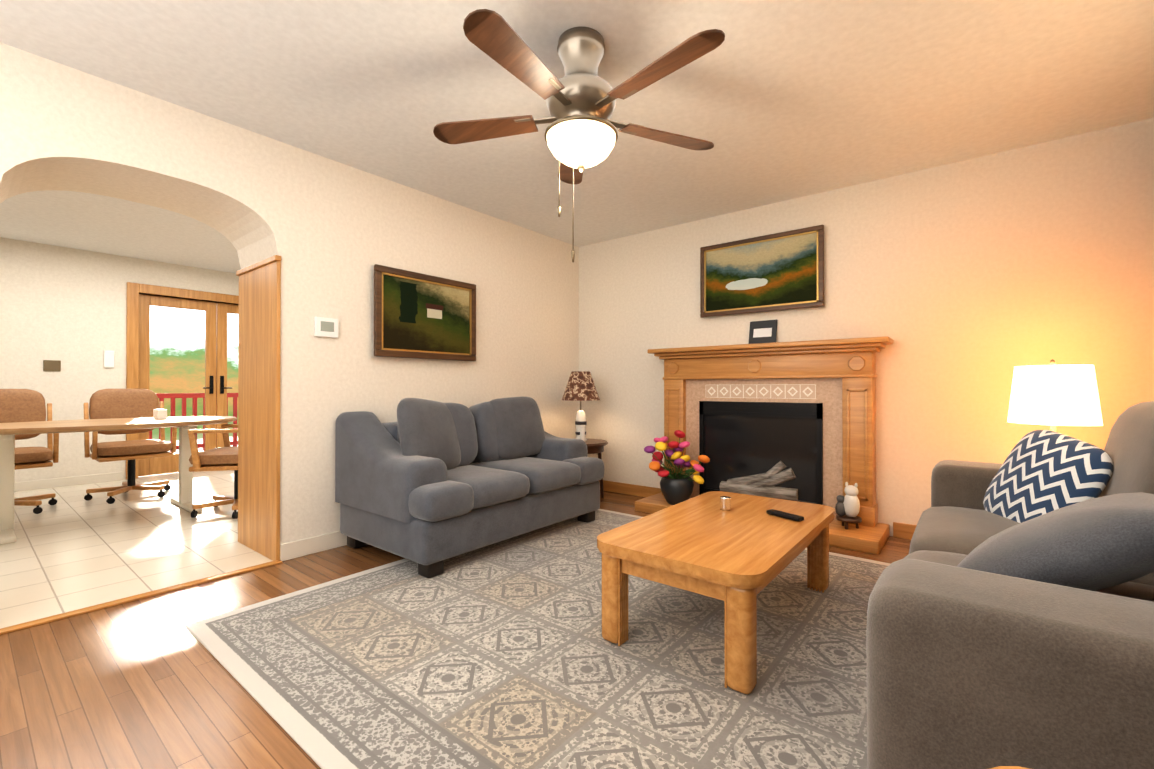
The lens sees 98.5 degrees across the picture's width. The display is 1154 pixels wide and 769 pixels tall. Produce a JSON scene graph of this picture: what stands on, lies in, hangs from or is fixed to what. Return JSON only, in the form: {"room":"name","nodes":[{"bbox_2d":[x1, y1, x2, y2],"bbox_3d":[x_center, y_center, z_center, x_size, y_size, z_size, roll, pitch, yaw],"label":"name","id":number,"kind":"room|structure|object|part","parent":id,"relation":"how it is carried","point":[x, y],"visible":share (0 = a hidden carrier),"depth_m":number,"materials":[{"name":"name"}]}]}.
{"room":"living room","nodes":[
{"label":"living room","id":0,"kind":"room"},
{"bbox_2d":[0,237,238,481],"bbox_3d":[-5.103,-0.182,5.350,0.150,2.440,5.150,0,0,39],"label":"wall","id":1,"kind":"structure","parent":0,"point":[66,307],"depth_m":5.10,"materials":[{"name":"paint"}]},
{"bbox_2d":[43,360,60,370],"bbox_3d":[-5.281,-0.189,4.999,0.009,0.110,0.120,0,0,39],"label":"switch plate","id":2,"kind":"object","parent":1,"relation":"attached to","point":[51,365],"depth_m":4.99,"materials":[{"name":"gold metal"}]},
{"bbox_2d":[14,472,123,491],"bbox_3d":[-5.038,0.993,5.292,0.016,0.090,4.850,0,0,39],"label":"baseboard","id":3,"kind":"structure","parent":1,"relation":"attached to","point":[60,482],"depth_m":5.07,"materials":[{"name":"beige wood"}]},
{"bbox_2d":[104,351,113,367],"bbox_3d":[-5.014,-0.272,5.324,0.019,0.180,0.080,0,0,39],"label":"switch plate","id":4,"kind":"object","parent":1,"relation":"attached to","point":[108,355],"depth_m":5.32,"materials":[{"name":"white plastic"}]},
{"bbox_2d":[126,282,238,479],"bbox_3d":[-4.457,-0.037,6.145,0.185,2.160,1.700,0,0,39],"label":"door frame","id":5,"kind":"structure","parent":1,"relation":"attached to","point":[134,290],"depth_m":5.49,"materials":[{"name":"brown wood"}]},
{"bbox_2d":[138,294,238,475],"bbox_3d":[-4.452,0.010,6.141,0.098,2.045,1.492,0,0,39],"label":"french door","id":6,"kind":"structure","parent":1,"relation":"in","point":[216,346],"depth_m":6.07,"materials":[{"name":"brown wood"}]},
{"bbox_3d":[-4.433,0.003,6.126,0.050,0.220,0.300,0,0,39],"label":"french door handles","id":7,"kind":"part","parent":6,"relation":"part of","materials":[{"name":"black metal"}]},
{"bbox_2d":[0,470,271,628],"bbox_3d":[-3.502,1.081,4.063,4.250,0.100,5.150,0,0,39],"label":"floor","id":8,"kind":"structure","parent":0,"point":[72,549],"depth_m":3.13,"materials":[{"name":"beige tile"}]},
{"bbox_2d":[0,389,58,513],"bbox_3d":[-4.620,0.532,4.008,0.604,0.996,0.603,0,0,39],"label":"dining chair","id":9,"kind":"object","parent":8,"relation":"on","point":[22,405],"visible":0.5,"depth_m":4.16,"materials":[{"name":"brown wood"}]},
{"bbox_2d":[0,409,236,543],"bbox_3d":[-3.615,0.617,3.804,1.010,0.826,1.717,0,0,39],"label":"dining table","id":10,"kind":"object","parent":8,"relation":"on","point":[158,419],"visible":0.96,"depth_m":3.56,"materials":[{"name":"brown wood"}]},
{"bbox_2d":[83,389,176,503],"bbox_3d":[-4.139,0.536,4.609,0.604,0.996,0.603,0,0,39],"label":"dining chair","id":11,"kind":"object","parent":8,"relation":"on","point":[119,403],"visible":0.9,"depth_m":4.58,"materials":[{"name":"brown wood"}]},
{"bbox_2d":[188,424,237,518],"bbox_3d":[-2.727,0.533,4.071,0.604,0.996,0.603,0,0,-13],"label":"dining chair","id":12,"kind":"object","parent":8,"relation":"on","point":[225,458],"visible":0.38,"depth_m":3.82,"materials":[{"name":"brown wood"}]},
{"bbox_2d":[0,42,578,543],"bbox_3d":[-1.732,-0.192,3.360,0.600,2.440,4.850,0,0,39],"label":"wall","id":13,"kind":"structure","parent":0,"point":[332,232],"depth_m":3.06,"materials":[{"name":"paint"}]},
{"bbox_2d":[236,255,280,560],"bbox_3d":[-1.970,0.141,3.059,0.642,1.770,0.034,0,0,39],"label":"panel","id":14,"kind":"object","parent":13,"relation":"attached to","point":[259,355],"visible":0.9,"depth_m":3.02,"materials":[{"name":"brown wood"}]},
{"bbox_2d":[280,531,346,560],"bbox_3d":[-1.466,0.977,3.192,0.018,0.100,4.730,0,0,39],"label":"baseboard","id":15,"kind":"structure","parent":13,"relation":"attached to","point":[306,546],"depth_m":3.00,"materials":[{"name":"beige wood"}]},
{"bbox_2d":[314,317,337,337],"bbox_3d":[-1.553,-0.354,3.083,0.026,0.120,0.140,0,0,39],"label":"thermostat","id":16,"kind":"object","parent":13,"relation":"attached to","point":[325,327],"visible":1,"depth_m":3.07,"materials":[{"name":"white plastic"}]},
{"bbox_2d":[374,264,475,360],"bbox_3d":[-1.076,-0.491,3.624,0.030,0.610,0.850,0,0,39],"label":"framed picture","id":17,"kind":"object","parent":13,"relation":"attached to","point":[420,315],"visible":0.98,"depth_m":3.58,"materials":[{"name":"green paint"}]},
{"bbox_2d":[0,490,910,768],"bbox_3d":[0.220,1.070,1.953,4.200,0.100,4.900,0,0,39],"label":"floor","id":18,"kind":"structure","parent":0,"point":[152,682],"depth_m":1.68,"materials":[{"name":"brown wood"}]},
{"bbox_2d":[0,560,282,634],"bbox_3d":[-2.047,1.017,2.440,0.050,0.012,1.090,0,0,39],"label":"threshold","id":19,"kind":"object","parent":18,"relation":"on","point":[13,628],"visible":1,"depth_m":2.34,"materials":[{"name":"brown wood"}]},
{"bbox_2d":[335,396,603,577],"bbox_3d":[-0.643,0.549,3.414,0.980,0.933,1.560,0,0,39],"label":"loveseat","id":20,"kind":"object","parent":18,"relation":"on","point":[429,487],"visible":1,"depth_m":3.01,"materials":[{"name":"grey fabric"}]},
{"bbox_2d":[397,398,460,469],"bbox_3d":[-0.920,0.315,3.124,0.160,0.460,0.500,-20,-16,23],"label":"pillow","id":21,"kind":"object","parent":20,"relation":"on","point":[427,428],"depth_m":3.04,"materials":[{"name":"grey fabric"}]},
{"bbox_2d":[489,396,545,459],"bbox_3d":[-0.454,0.318,3.724,0.500,0.460,0.160,-4,-13,-45],"label":"pillow","id":22,"kind":"object","parent":20,"relation":"on","point":[516,427],"depth_m":3.64,"materials":[{"name":"grey fabric"}]},
{"bbox_2d":[185,509,889,768],"bbox_3d":[0.268,1.017,2.293,2.750,0.010,2.710,0,0,39],"label":"rug","id":23,"kind":"object","parent":18,"relation":"on","point":[504,654],"visible":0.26,"depth_m":1.78,"materials":[{"name":"grey fabric"}]},
{"bbox_2d":[597,491,834,693],"bbox_3d":[0.675,0.780,2.218,0.660,0.460,1.200,0,0,39],"label":"coffee table","id":24,"kind":"object","parent":23,"relation":"on","point":[736,553],"visible":1,"depth_m":1.92,"materials":[{"name":"brown wood"}]},
{"bbox_2d":[720,496,730,510],"bbox_3d":[0.723,0.580,2.424,0.052,0.059,0.052,0,0,39],"label":"cup","id":25,"kind":"object","parent":24,"relation":"on","point":[725,505],"depth_m":2.40,"materials":[{"name":"silver metal"}]},
{"bbox_2d":[562,371,607,497],"bbox_3d":[0.035,0.459,4.511,0.500,1.152,0.500,0,0,39],"label":"table","id":26,"kind":"object","parent":18,"relation":"on","point":[580,386],"visible":0.75,"depth_m":4.41,"materials":[{"name":"brown wood"}]},
{"bbox_2d":[562,371,599,440],"bbox_3d":[0.035,0.198,4.512,0.350,0.630,0.350,0,0,39],"label":"lamp","id":27,"kind":"object","parent":26,"relation":"on","point":[580,386],"depth_m":4.42,"materials":[{"name":"brown fabric"}]},
{"bbox_2d":[580,427,584,440],"bbox_3d":[0.047,0.442,4.334,0.044,0.140,0.043,0,0,39],"label":"candle","id":28,"kind":"object","parent":26,"relation":"on","point":[582,429],"depth_m":4.31,"materials":[{"name":"white wax"}]},
{"bbox_2d":[635,320,892,554],"bbox_3d":[1.269,0.263,3.685,1.770,1.532,0.594,0,0,39],"label":"fireplace","id":29,"kind":"object","parent":18,"relation":"on","point":[763,413],"visible":0.98,"depth_m":3.71,"materials":[{"name":"brown wood"}]},
{"bbox_2d":[660,474,693,504],"bbox_3d":[0.799,0.843,3.975,0.270,0.214,0.270,0,0,39],"label":"flower pot","id":30,"kind":"object","parent":29,"relation":"on","point":[676,488],"depth_m":3.88,"materials":[{"name":"grey ceramic"}]},
{"bbox_2d":[748,320,777,343],"bbox_3d":[1.453,-0.403,3.887,0.210,0.200,0.014,0,-12,39],"label":"photo frame","id":31,"kind":"object","parent":29,"relation":"on","point":[765,331],"depth_m":3.88,"materials":[{"name":"black wood"}]},
{"bbox_2d":[990,766,1029,768],"bbox_3d":[0.490,0.699,0.113,0.620,0.600,0.620,0,0,39],"label":"end table","id":32,"kind":"object","parent":18,"relation":"on","point":[1008,767],"visible":1,"depth_m":0.52,"materials":[{"name":"brown wood"}]},
{"bbox_2d":[866,401,1153,768],"bbox_3d":[1.538,0.529,1.402,1.030,0.952,2.080,0,0,39],"label":"sofa","id":33,"kind":"object","parent":18,"relation":"on","point":[1010,615],"visible":1,"depth_m":0.85,"materials":[{"name":"grey fabric"}]},
{"bbox_2d":[983,430,1112,522],"bbox_3d":[1.784,0.388,1.910,0.130,0.420,0.430,24,13,6],"label":"pillow","id":34,"kind":"object","parent":33,"relation":"on","point":[1047,471],"depth_m":1.85,"materials":[{"name":"blue fabric"}]},
{"bbox_2d":[956,492,1153,590],"bbox_3d":[1.184,0.414,1.224,0.500,0.170,0.480,4,-38,-43],"label":"pillow","id":35,"kind":"object","parent":33,"relation":"on","point":[1095,544],"depth_m":1.05,"materials":[{"name":"grey fabric"}]},
{"bbox_2d":[1007,359,1102,431],"bbox_3d":[2.477,0.446,2.585,0.520,1.156,0.520,0,0,39],"label":"lamp","id":36,"kind":"object","parent":18,"relation":"on","point":[1052,395],"visible":0.25,"depth_m":2.46,"materials":[{"name":"white fabric"}]},
{"bbox_2d":[0,0,1153,272],"bbox_3d":[-1.689,-1.464,2.980,8.450,0.100,5.700,0,0,39],"label":"ceiling","id":37,"kind":"structure","parent":0,"point":[776,100],"depth_m":2.39,"materials":[{"name":"paint"}]},
{"bbox_2d":[433,9,724,261],"bbox_3d":[0.017,-0.951,2.021,1.259,0.934,1.253,0,0,39],"label":"ceiling fan","id":38,"kind":"object","parent":37,"relation":"hanging from","point":[580,97],"visible":1,"depth_m":1.96,"materials":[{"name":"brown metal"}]},
{"bbox_3d":[0.017,-1.224,2.063,0.290,0.389,0.290,0,0,39],"label":"motor","id":39,"kind":"part","parent":38,"relation":"part of","materials":[{"name":"grey metal"}]},
{"bbox_3d":[0.017,-0.971,2.062,0.290,0.117,0.290,0,0,39],"label":"lamp shade","id":40,"kind":"part","parent":38,"relation":"part of","materials":[{"name":"white glass"}]},
{"bbox_2d":[579,118,1153,535],"bbox_3d":[1.469,-0.189,4.002,4.800,2.440,0.150,0,0,39],"label":"wall","id":41,"kind":"structure","parent":0,"point":[967,286],"depth_m":3.21,"materials":[{"name":"paint"}]},
{"bbox_2d":[599,480,916,539],"bbox_3d":[1.580,0.980,3.799,3.979,0.100,0.018,0,0,39],"label":"baseboard","id":42,"kind":"structure","parent":41,"relation":"attached to","point":[903,530],"depth_m":4.56,"materials":[{"name":"brown wood"}]},
{"bbox_2d":[700,225,823,317],"bbox_3d":[1.415,-0.859,3.890,0.950,0.590,0.030,0,0,39],"label":"framed picture","id":43,"kind":"object","parent":41,"relation":"attached to","point":[777,271],"visible":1,"depth_m":3.86,"materials":[{"name":"paint"}]},
{"label":"outside","id":44,"kind":"structure","parent":0,"visible":0},
{"bbox_2d":[149,305,238,440],"bbox_3d":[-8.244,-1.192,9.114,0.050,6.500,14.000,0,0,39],"label":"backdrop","id":45,"kind":"structure","parent":44,"point":[177,350],"depth_m":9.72,"materials":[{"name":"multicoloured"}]},
{"bbox_2d":[167,436,237,452],"bbox_3d":[-6.373,1.120,7.606,4.640,0.100,8.000,0,0,39],"label":"ground","id":46,"kind":"structure","parent":44,"point":[198,441],"depth_m":9.24,"materials":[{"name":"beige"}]},
{"bbox_2d":[149,393,237,451],"bbox_3d":[-5.885,0.588,7.235,0.070,0.920,6.025,0,0,39],"label":"deck railing","id":47,"kind":"object","parent":46,"relation":"on","point":[184,396],"visible":0.06,"depth_m":7.42,"materials":[{"name":"red wood"}]}
]}

